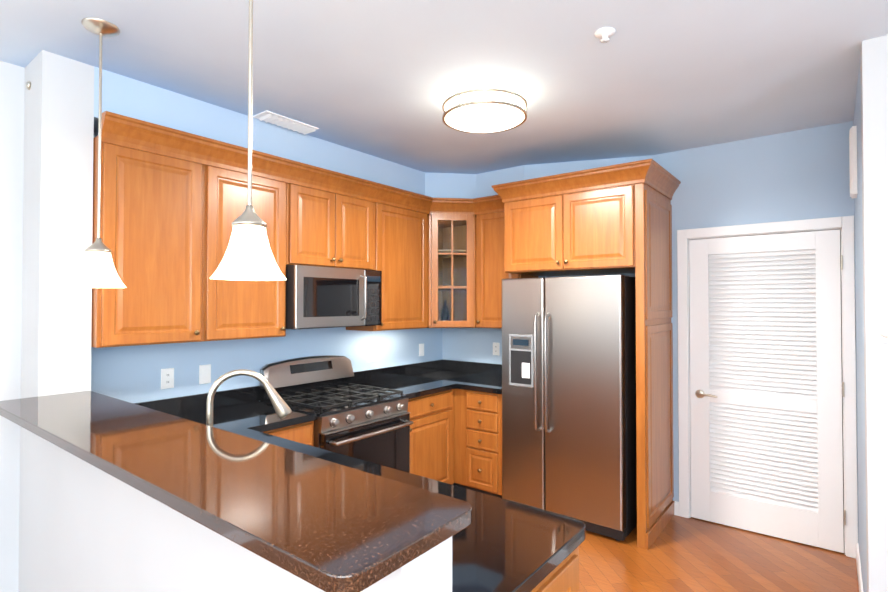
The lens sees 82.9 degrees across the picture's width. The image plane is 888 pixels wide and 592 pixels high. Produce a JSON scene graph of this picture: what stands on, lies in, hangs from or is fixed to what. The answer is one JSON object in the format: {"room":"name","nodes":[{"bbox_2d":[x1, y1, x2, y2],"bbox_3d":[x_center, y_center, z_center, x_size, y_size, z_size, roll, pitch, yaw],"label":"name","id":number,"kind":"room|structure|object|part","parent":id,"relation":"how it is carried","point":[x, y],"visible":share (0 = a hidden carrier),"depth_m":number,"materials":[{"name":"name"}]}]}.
{"room":"kitchen","nodes":[
{"label":"kitchen","id":0,"kind":"room"},
{"bbox_2d":[0,61,441,591],"bbox_3d":[-2.796,0.237,1.550,0.220,2.700,9.000,-1,-1,38],"label":"wall","id":1,"kind":"structure","parent":0,"point":[131,374],"depth_m":2.71,"materials":[{"name":"blue paint"}]},
{"bbox_2d":[91,131,210,347],"bbox_3d":[-1.595,-0.254,2.658,0.328,1.005,0.500,-1,-1,38],"label":"upper cabinet","id":2,"kind":"object","parent":1,"relation":"attached to","point":[174,202],"depth_m":2.54,"materials":[{"name":"brown wood"}]},
{"bbox_2d":[161,368,173,388],"bbox_3d":[-1.598,0.477,2.909,0.006,0.116,0.072,-1,-1,38],"label":"electrical outlet plate","id":3,"kind":"object","parent":1,"relation":"attached to","point":[167,378],"depth_m":2.91,"materials":[{"name":"white plastic"}]},
{"bbox_2d":[199,364,210,383],"bbox_3d":[-1.462,0.480,3.081,0.009,0.116,0.072,-1,-1,38],"label":"electrical outlet plate","id":4,"kind":"object","parent":1,"relation":"attached to","point":[204,370],"depth_m":3.08,"materials":[{"name":"white plastic"}]},
{"bbox_2d":[207,155,290,340],"bbox_3d":[-1.278,-0.248,3.067,0.328,1.005,0.534,-1,-1,38],"label":"upper cabinet","id":5,"kind":"object","parent":1,"relation":"attached to","point":[236,309],"depth_m":2.94,"materials":[{"name":"brown wood"}]},
{"bbox_2d":[291,175,374,269],"bbox_3d":[-0.881,-0.469,3.583,0.328,0.548,0.760,-1,-1,38],"label":"upper cabinet","id":6,"kind":"object","parent":1,"relation":"attached to","point":[331,226],"depth_m":3.45,"materials":[{"name":"brown wood"}]},
{"bbox_2d":[286,265,381,328],"bbox_3d":[-0.830,0.011,3.537,0.456,0.406,0.754,-1,-1,38],"label":"over-the-range microwave","id":7,"kind":"object","parent":6,"relation":"attached to","point":[323,297],"visible":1,"depth_m":3.35,"materials":[{"name":"silver metal"}]},
{"bbox_2d":[346,195,442,330],"bbox_3d":[-0.410,-0.232,4.134,0.395,1.005,0.689,-1,-1,38],"label":"upper cabinet","id":8,"kind":"object","parent":1,"relation":"attached to","point":[408,235],"depth_m":4.08,"materials":[{"name":"brown wood"}]},
{"bbox_2d":[419,343,423,355],"bbox_3d":[-0.207,0.504,4.702,0.009,0.116,0.072,-1,-1,38],"label":"electrical outlet plate","id":9,"kind":"object","parent":1,"relation":"attached to","point":[421,346],"depth_m":4.69,"materials":[{"name":"white plastic"}]},
{"bbox_2d":[18,50,451,591],"bbox_3d":[-0.987,0.239,1.731,2.460,2.700,0.200,-1,-1,38],"label":"wall","id":10,"kind":"structure","parent":0,"point":[57,215],"depth_m":2.23,"materials":[{"name":"white paint"}]},
{"bbox_2d":[26,81,30,89],"bbox_3d":[-1.953,-0.989,2.362,0.040,0.039,0.013,-1,-1,38],"label":"detector","id":11,"kind":"object","parent":10,"relation":"attached to","point":[28,85],"visible":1,"depth_m":2.35,"materials":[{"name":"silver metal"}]},
{"bbox_2d":[0,391,471,591],"bbox_3d":[-0.913,0.450,1.563,2.214,0.031,0.360,-1,-1,38],"label":"bar","id":12,"kind":"object","parent":10,"relation":"on","point":[325,525],"visible":1,"depth_m":1.11,"materials":[{"name":"brown stone"}]},
{"bbox_2d":[94,67,652,198],"bbox_3d":[-0.140,-0.967,3.211,1.970,0.242,3.148,-1,-1,38],"label":"soffit","id":13,"kind":"structure","parent":0,"point":[131,97],"depth_m":3.28,"materials":[{"name":"blue paint"}]},
{"bbox_2d":[0,0,887,173],"bbox_3d":[-0.428,-1.179,0.497,11.000,0.100,10.200,-1,-1,38],"label":"ceiling","id":14,"kind":"structure","parent":0,"point":[384,79],"depth_m":2.37,"materials":[{"name":"paint"}]},
{"bbox_2d":[68,18,126,287],"bbox_3d":[-1.408,-0.571,2.056,0.196,1.070,0.196,-1,-1,38],"label":"pendant light","id":15,"kind":"object","parent":14,"relation":"hanging from","point":[97,269],"visible":1,"depth_m":2.03,"materials":[{"name":"white glass"}]},
{"bbox_3d":[-1.408,-0.109,2.050,0.196,0.146,0.196,-1,-1,38],"label":"lamp shade","id":16,"kind":"part","parent":15,"relation":"part of","materials":[{"name":"white glass"}]},
{"bbox_2d":[210,0,286,280],"bbox_3d":[-0.530,-0.581,1.377,0.196,1.070,0.196,-1,-1,38],"label":"pendant light","id":17,"kind":"object","parent":14,"relation":"hanging from","point":[248,256],"visible":1,"depth_m":1.33,"materials":[{"name":"white glass"}]},
{"bbox_3d":[-0.530,-0.119,1.370,0.196,0.146,0.196,-1,-1,38],"label":"lamp shade","id":18,"kind":"part","parent":17,"relation":"part of","materials":[{"name":"white glass"}]},
{"bbox_2d":[252,110,318,134],"bbox_3d":[-0.987,-1.080,3.155,0.150,0.018,0.380,-1,-1,38],"label":"ceiling vent","id":19,"kind":"object","parent":14,"relation":"in","point":[266,116],"visible":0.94,"depth_m":3.13,"materials":[{"name":"white plastic"}]},
{"bbox_2d":[442,84,526,133],"bbox_3d":[0.223,-1.024,2.774,0.464,0.141,0.464,-1,-1,38],"label":"ceiling light fixture","id":20,"kind":"object","parent":14,"relation":"attached to","point":[484,108],"visible":1,"depth_m":2.65,"materials":[{"name":"white glass"}]},
{"bbox_2d":[595,27,615,42],"bbox_3d":[0.675,-1.087,2.109,0.084,0.036,0.084,-1,-1,38],"label":"sprinkler","id":21,"kind":"object","parent":14,"relation":"attached to","point":[604,34],"visible":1,"depth_m":2.10,"materials":[{"name":"white plastic"}]},
{"bbox_2d":[442,276,543,363],"bbox_3d":[0.359,0.284,4.735,1.231,2.700,0.100,-1,-1,38],"label":"wall","id":22,"kind":"structure","parent":0,"point":[469,344],"depth_m":4.74,"materials":[{"name":"blue paint"}]},
{"bbox_2d":[493,342,499,355],"bbox_3d":[0.473,0.482,4.577,0.072,0.116,0.006,-1,-1,38],"label":"electrical outlet plate","id":23,"kind":"object","parent":22,"relation":"attached to","point":[496,346],"depth_m":4.57,"materials":[{"name":"white plastic"}]},
{"bbox_2d":[463,203,537,328],"bbox_3d":[0.498,-0.229,4.320,0.491,1.005,0.395,-1,-1,38],"label":"upper cabinet","id":24,"kind":"object","parent":22,"relation":"attached to","point":[483,227],"depth_m":4.28,"materials":[{"name":"brown wood"}]},
{"bbox_2d":[544,121,857,526],"bbox_3d":[1.294,0.276,4.170,4.000,2.700,0.150,-1,-1,38],"label":"wall","id":25,"kind":"structure","parent":0,"point":[803,174],"depth_m":3.44,"materials":[{"name":"blue paint"}]},
{"bbox_2d":[689,229,843,552],"bbox_3d":[2.141,0.596,3.408,0.871,2.022,0.087,-1,-1,38],"label":"door","id":26,"kind":"structure","parent":25,"relation":"in","point":[766,391],"depth_m":3.39,"materials":[{"name":"white wood"}]},
{"bbox_2d":[677,216,857,557],"bbox_3d":[2.153,0.561,3.432,1.018,2.108,0.099,-1,-1,38],"label":"door frame","id":27,"kind":"structure","parent":25,"relation":"attached to","point":[846,223],"depth_m":3.22,"materials":[{"name":"white wood"}]},
{"bbox_2d":[579,515,858,591],"bbox_3d":[-0.428,1.600,0.456,11.000,0.060,10.200,-1,-1,38],"label":"floor","id":28,"kind":"structure","parent":0,"point":[684,554],"depth_m":3.02,"materials":[{"name":"brown wood"}]},
{"bbox_2d":[263,421,313,446],"bbox_3d":[-1.149,1.171,2.977,0.617,0.874,0.475,-1,-1,38],"label":"base cabinet","id":29,"kind":"object","parent":28,"relation":"on","point":[303,433],"depth_m":2.89,"materials":[{"name":"brown wood"}]},
{"bbox_2d":[260,356,412,472],"bbox_3d":[-0.702,1.026,3.421,0.737,1.178,0.762,-1,-1,38],"label":"range","id":30,"kind":"object","parent":28,"relation":"on","point":[365,423],"visible":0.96,"depth_m":3.37,"materials":[{"name":"silver metal"}]},
{"bbox_2d":[407,389,454,484],"bbox_3d":[-0.341,1.187,4.021,0.617,0.874,0.625,-1,-1,38],"label":"base cabinet","id":31,"kind":"object","parent":28,"relation":"on","point":[432,430],"depth_m":3.86,"materials":[{"name":"brown wood"}]},
{"bbox_2d":[467,390,502,498],"bbox_3d":[0.494,1.189,4.161,0.330,0.874,0.617,-1,-1,38],"label":"base cabinet","id":32,"kind":"object","parent":28,"relation":"on","point":[484,409],"depth_m":3.91,"materials":[{"name":"brown wood"}]},
{"bbox_2d":[531,546,578,591],"bbox_3d":[0.041,1.147,1.379,0.478,0.874,0.619,-1,-1,38],"label":"base cabinet","id":33,"kind":"object","parent":28,"relation":"on","point":[565,577],"depth_m":1.37,"materials":[{"name":"brown wood"}]},
{"bbox_2d":[133,359,584,591],"bbox_3d":[0.016,0.663,2.972,2.474,0.139,3.096,-1,-1,38],"label":"countertop","id":34,"kind":"structure","parent":33,"relation":"on","point":[501,545],"depth_m":1.79,"materials":[{"name":"black stone"}]},
{"bbox_2d":[206,369,291,426],"bbox_3d":[-0.732,0.473,1.853,0.202,0.405,0.285,-1,-1,38],"label":"faucet","id":35,"kind":"object","parent":34,"relation":"on","point":[281,407],"visible":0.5,"depth_m":1.86,"materials":[{"name":"silver metal"}]},
{"bbox_2d":[502,275,636,540],"bbox_3d":[0.987,0.745,3.779,0.904,1.750,0.773,-1,-1,38],"label":"refrigerator","id":36,"kind":"object","parent":28,"relation":"on","point":[568,396],"visible":0.92,"depth_m":3.46,"materials":[{"name":"silver metal"}]},
{"bbox_2d":[492,159,680,548],"bbox_3d":[1.060,0.385,3.779,1.181,2.470,0.748,-1,-1,38],"label":"surround","id":37,"kind":"object","parent":28,"relation":"on","point":[614,219],"visible":1,"depth_m":3.44,"materials":[{"name":"brown wood"}]},
{"bbox_2d":[853,60,866,591],"bbox_3d":[2.287,0.253,2.643,0.160,2.700,1.050,-1,-1,38],"label":"wall","id":38,"kind":"structure","parent":0,"point":[860,385],"depth_m":2.58,"materials":[{"name":"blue paint"}]},
{"bbox_2d":[849,126,857,197],"bbox_3d":[2.245,-0.730,2.760,0.030,0.370,0.140,-1,-1,38],"label":"door chime","id":39,"kind":"object","parent":38,"relation":"attached to","point":[853,158],"visible":1,"depth_m":2.71,"materials":[{"name":"white plastic"}]},
{"bbox_2d":[856,543,863,591],"bbox_3d":[2.167,1.553,2.609,0.013,0.100,1.180,-1,-1,38],"label":"baseboard","id":40,"kind":"structure","parent":38,"relation":"attached to","point":[859,573],"depth_m":2.79,"materials":[{"name":"white wood"}]},
{"bbox_2d":[860,35,887,591],"bbox_3d":[3.738,0.225,0.761,4.760,2.700,0.150,-1,-1,38],"label":"wall","id":41,"kind":"structure","parent":0,"point":[874,93],"depth_m":2.14,"materials":[{"name":"paint"}]},
{"bbox_2d":[872,315,887,342],"bbox_3d":[1.874,0.140,2.088,0.144,0.116,0.034,-1,-1,38],"label":"light switch","id":42,"kind":"object","parent":41,"relation":"attached to","point":[880,328],"visible":1,"depth_m":2.12,"materials":[{"name":"white plastic"}]}
]}

